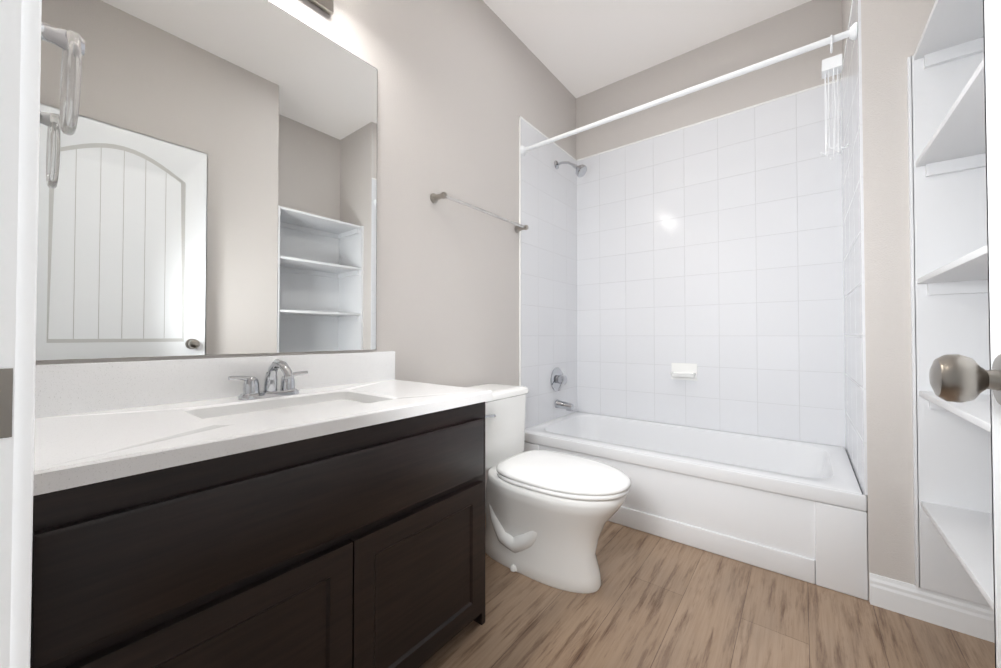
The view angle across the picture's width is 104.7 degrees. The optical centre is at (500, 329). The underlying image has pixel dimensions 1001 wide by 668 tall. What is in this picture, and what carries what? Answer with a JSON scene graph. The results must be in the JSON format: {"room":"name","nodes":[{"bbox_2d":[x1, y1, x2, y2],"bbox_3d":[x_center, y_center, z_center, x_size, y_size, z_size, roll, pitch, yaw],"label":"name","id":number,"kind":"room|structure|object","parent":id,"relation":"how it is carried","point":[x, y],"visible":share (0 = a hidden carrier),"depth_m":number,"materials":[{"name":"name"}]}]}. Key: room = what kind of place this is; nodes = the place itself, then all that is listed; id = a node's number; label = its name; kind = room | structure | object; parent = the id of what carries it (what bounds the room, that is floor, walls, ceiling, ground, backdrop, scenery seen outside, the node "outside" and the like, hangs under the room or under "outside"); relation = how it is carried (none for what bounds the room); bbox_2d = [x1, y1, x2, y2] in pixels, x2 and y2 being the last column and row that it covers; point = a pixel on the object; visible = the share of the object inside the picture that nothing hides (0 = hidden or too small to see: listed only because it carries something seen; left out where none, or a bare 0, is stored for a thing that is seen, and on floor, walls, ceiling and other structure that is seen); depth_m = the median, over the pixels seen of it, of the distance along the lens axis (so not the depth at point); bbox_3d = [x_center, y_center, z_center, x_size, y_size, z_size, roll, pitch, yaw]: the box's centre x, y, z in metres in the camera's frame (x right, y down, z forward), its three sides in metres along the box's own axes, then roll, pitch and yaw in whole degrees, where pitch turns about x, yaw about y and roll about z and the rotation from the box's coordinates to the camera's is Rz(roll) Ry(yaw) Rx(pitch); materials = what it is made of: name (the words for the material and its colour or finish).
{"room":"bathroom","nodes":[
{"label":"bathroom","id":0,"kind":"room"},
{"bbox_2d":[35,0,575,490],"bbox_3d":[-0.625,-0.432,1.578,0.120,2.866,4.073,-1,-1,38],"label":"wall","id":1,"kind":"structure","parent":0,"point":[463,86],"depth_m":1.94,"materials":[{"name":"grey paint"}]},
{"bbox_2d":[36,0,376,359],"bbox_3d":[-0.808,-0.512,1.242,0.005,1.176,0.941,-1,-1,38],"label":"mirror","id":2,"kind":"object","parent":1,"relation":"attached to","point":[208,177],"visible":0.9,"depth_m":1.15,"materials":[{"name":"clear glass"}]},
{"bbox_2d":[308,0,332,14],"bbox_3d":[-0.710,-1.314,1.240,0.177,0.240,0.436,-1,-1,38],"label":"sconce","id":3,"kind":"object","parent":1,"relation":"attached to","point":[326,6],"visible":0.91,"depth_m":1.43,"materials":[{"name":"silver metal"}]},
{"bbox_2d":[430,192,528,232],"bbox_3d":[-0.079,-0.634,2.116,0.081,0.048,0.740,-1,-1,38],"label":"towel rail","id":4,"kind":"object","parent":1,"relation":"attached to","point":[434,198],"visible":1,"depth_m":2.00,"materials":[{"name":"silver metal"}]},
{"bbox_2d":[519,116,520,385],"bbox_3d":[0.123,-0.171,2.426,0.011,2.369,0.012,-1,-1,38],"label":"trim","id":5,"kind":"structure","parent":1,"relation":"attached to","point":[519,252],"depth_m":2.43,"materials":[{"name":"white ceramic"}]},
{"bbox_2d":[521,119,576,428],"bbox_3d":[0.363,-0.344,2.738,0.008,1.990,0.770,-1,-1,38],"label":"wall tile","id":6,"kind":"structure","parent":1,"relation":"attached to","point":[548,272],"depth_m":2.68,"materials":[{"name":"white tile"}]},
{"bbox_2d":[551,367,566,390],"bbox_3d":[0.431,0.353,2.748,0.072,0.170,0.174,-1,-1,38],"label":"shower valve","id":7,"kind":"object","parent":6,"relation":"attached to","point":[558,379],"visible":1,"depth_m":2.73,"materials":[{"name":"silver metal"}]},
{"bbox_2d":[555,399,573,410],"bbox_3d":[0.453,0.532,2.731,0.129,0.069,0.062,-1,-1,38],"label":"tub spout","id":8,"kind":"object","parent":6,"relation":"attached to","point":[567,406],"visible":0.98,"depth_m":2.71,"materials":[{"name":"silver metal"}]},
{"bbox_2d":[554,160,586,177],"bbox_3d":[0.497,-1.145,2.721,0.236,0.165,0.086,-1,-1,38],"label":"shower head","id":9,"kind":"object","parent":6,"relation":"attached to","point":[581,170],"visible":1,"depth_m":2.69},
{"bbox_2d":[520,22,856,159],"bbox_3d":[0.760,-0.929,1.974,1.568,0.498,0.078,-1,-1,38],"label":"rail","id":10,"kind":"object","parent":6,"relation":"attached to","point":[832,66],"visible":1,"depth_m":1.61,"materials":[{"name":"white metal"}]},
{"bbox_2d":[521,117,576,160],"bbox_3d":[0.360,-1.345,2.747,0.011,0.012,0.782,-1,-1,38],"label":"trim","id":11,"kind":"structure","parent":1,"relation":"attached to","point":[547,137],"depth_m":2.68,"materials":[{"name":"white ceramic"}]},
{"bbox_2d":[483,0,810,97],"bbox_3d":[0.299,-1.900,0.877,2.467,0.050,4.073,-1,-1,38],"label":"ceiling","id":12,"kind":"structure","parent":0,"point":[578,48],"depth_m":2.37,"materials":[{"name":"white paint"}]},
{"bbox_2d":[419,513,994,667],"bbox_3d":[0.299,1.016,0.835,2.467,0.050,4.073,-1,-1,38],"label":"floor","id":13,"kind":"structure","parent":0,"point":[654,601],"depth_m":1.31,"materials":[{"name":"brown wood"}]},
{"bbox_2d":[30,351,491,667],"bbox_3d":[-0.563,0.539,1.089,0.560,0.911,1.027,-1,-1,38],"label":"bathroom vanity","id":14,"kind":"object","parent":13,"relation":"on","point":[308,511],"visible":0.9,"depth_m":0.84,"materials":[{"name":"brown wood"}]},
{"bbox_2d":[33,351,491,495],"bbox_3d":[-0.563,0.205,1.094,0.560,0.243,1.027,-1,-1,38],"label":"countertop","id":15,"kind":"structure","parent":14,"relation":"on","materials":[{"name":"stone"}]},
{"bbox_2d":[228,359,307,399],"bbox_3d":[-0.673,0.147,1.167,0.166,0.117,0.225,-1,-1,38],"label":"faucet","id":16,"kind":"object","parent":15,"relation":"on","point":[251,391],"depth_m":1.18,"materials":[{"name":"silver metal"}]},
{"bbox_2d":[465,383,630,592],"bbox_3d":[0.137,0.642,1.682,0.851,0.722,0.446,-1,-1,38],"label":"toilet","id":17,"kind":"object","parent":13,"relation":"on","point":[549,514],"visible":0.88,"depth_m":1.52,"materials":[{"name":"white ceramic"}]},
{"bbox_2d":[523,412,867,599],"bbox_3d":[0.974,0.817,2.222,1.583,0.387,0.800,-1,-1,38],"label":"bathtub","id":18,"kind":"object","parent":13,"relation":"on","point":[795,509],"visible":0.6,"depth_m":1.77,"materials":[{"name":"white ceramic"}]},
{"bbox_2d":[576,0,841,159],"bbox_3d":[1.264,-0.417,2.610,1.586,2.866,0.120,-1,-1,38],"label":"wall","id":19,"kind":"structure","parent":0,"point":[807,23],"depth_m":2.46,"materials":[{"name":"grey paint"}]},
{"bbox_2d":[577,79,840,160],"bbox_3d":[1.223,-1.347,2.572,1.586,0.012,0.011,-1,-1,38],"label":"trim","id":20,"kind":"structure","parent":19,"relation":"attached to","point":[798,92],"depth_m":2.45,"materials":[{"name":"white ceramic"}]},
{"bbox_2d":[577,81,845,449],"bbox_3d":[1.224,-0.346,2.559,1.586,1.990,0.008,-1,-1,38],"label":"wall tile","id":21,"kind":"structure","parent":19,"relation":"attached to","point":[712,250],"depth_m":2.42,"materials":[{"name":"white tile"}]},
{"bbox_2d":[670,363,696,380],"bbox_3d":[1.191,0.274,2.521,0.156,0.110,0.078,-1,-1,38],"label":"soap dish","id":22,"kind":"object","parent":21,"relation":"attached to","point":[684,371],"visible":0.98,"depth_m":2.53,"materials":[{"name":"white ceramic"}]},
{"bbox_2d":[842,0,935,601],"bbox_3d":[1.892,-0.431,1.606,0.641,2.866,0.928,-1,-1,38],"label":"wall","id":23,"kind":"structure","parent":0,"point":[891,32],"depth_m":1.40,"materials":[{"name":"grey paint"}]},
{"bbox_2d":[840,0,852,79],"bbox_3d":[1.596,-1.359,1.770,0.011,0.012,0.800,-1,-1,38],"label":"trim","id":24,"kind":"structure","parent":23,"relation":"attached to","point":[846,38],"depth_m":1.81,"materials":[{"name":"white ceramic"}]},
{"bbox_2d":[841,0,866,495],"bbox_3d":[1.603,-0.358,1.762,0.008,1.990,0.780,-1,-1,38],"label":"wall tile","id":25,"kind":"structure","parent":23,"relation":"attached to","point":[852,272],"depth_m":1.69,"materials":[{"name":"white tile"}]},
{"bbox_2d":[857,0,867,494],"bbox_3d":[1.357,-0.374,1.448,0.008,1.968,0.020,-1,-1,38],"label":"right wall tile edge","id":26,"kind":"structure","parent":23,"relation":"attached to","point":[862,247],"depth_m":1.44,"materials":[{"name":"white tile"}]},
{"bbox_2d":[869,573,994,642],"bbox_3d":[1.556,0.943,1.252,0.519,0.108,0.014,-1,-1,38],"label":"baseboard","id":27,"kind":"structure","parent":23,"relation":"attached to","point":[945,611],"depth_m":1.31,"materials":[{"name":"white paint"}]},
{"bbox_3d":[-0.817,-0.446,0.557,0.835,2.866,0.140,-1,-1,38],"label":"wall","id":28,"kind":"structure","parent":0,"visible":0},
{"bbox_2d":[0,368,12,438],"bbox_3d":[-0.437,0.063,0.325,0.002,0.060,0.033,-1,-1,38],"label":"strike plate","id":29,"kind":"object","parent":28,"relation":"attached to","point":[6,389],"visible":1,"depth_m":0.33,"materials":[{"name":"silver metal"}]},
{"bbox_2d":[0,0,41,667],"bbox_3d":[-0.499,-0.122,0.308,0.071,2.211,0.166,-1,-1,38],"label":"door frame","id":30,"kind":"structure","parent":28,"relation":"attached to","point":[24,405],"depth_m":0.35,"materials":[{"name":"white paint"}]},
{"bbox_2d":[41,21,84,134],"bbox_3d":[-0.885,-0.505,0.759,0.198,0.215,0.091,-1,-1,38],"label":"towel ring","id":31,"kind":"object","parent":28,"relation":"attached to","point":[70,44],"visible":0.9,"depth_m":0.75,"materials":[{"name":"silver metal"}]},
{"bbox_3d":[1.591,-0.443,0.798,0.120,2.866,0.717,-1,-1,38],"label":"wall","id":32,"kind":"structure","parent":0,"visible":0},
{"bbox_2d":[907,0,993,610],"bbox_3d":[1.384,-0.043,0.956,0.400,1.849,0.712,-1,-1,38],"label":"shelf unit","id":33,"kind":"object","parent":32,"relation":"attached to","point":[953,523],"visible":0.71,"depth_m":1.28,"materials":[{"name":"white paint"}]},
{"bbox_3d":[0.140,-0.104,-0.200,0.020,2.160,0.154,-1,-1,38],"label":"door frame","id":34,"kind":"structure","parent":0,"visible":0},
{"bbox_2d":[929,0,1000,667],"bbox_3d":[0.391,-0.093,0.192,0.131,2.124,0.776,-1,-1,38],"label":"door leaf","id":35,"kind":"structure","parent":34,"relation":"attached to","point":[957,378],"depth_m":0.47,"materials":[{"name":"white paint"}]}
]}

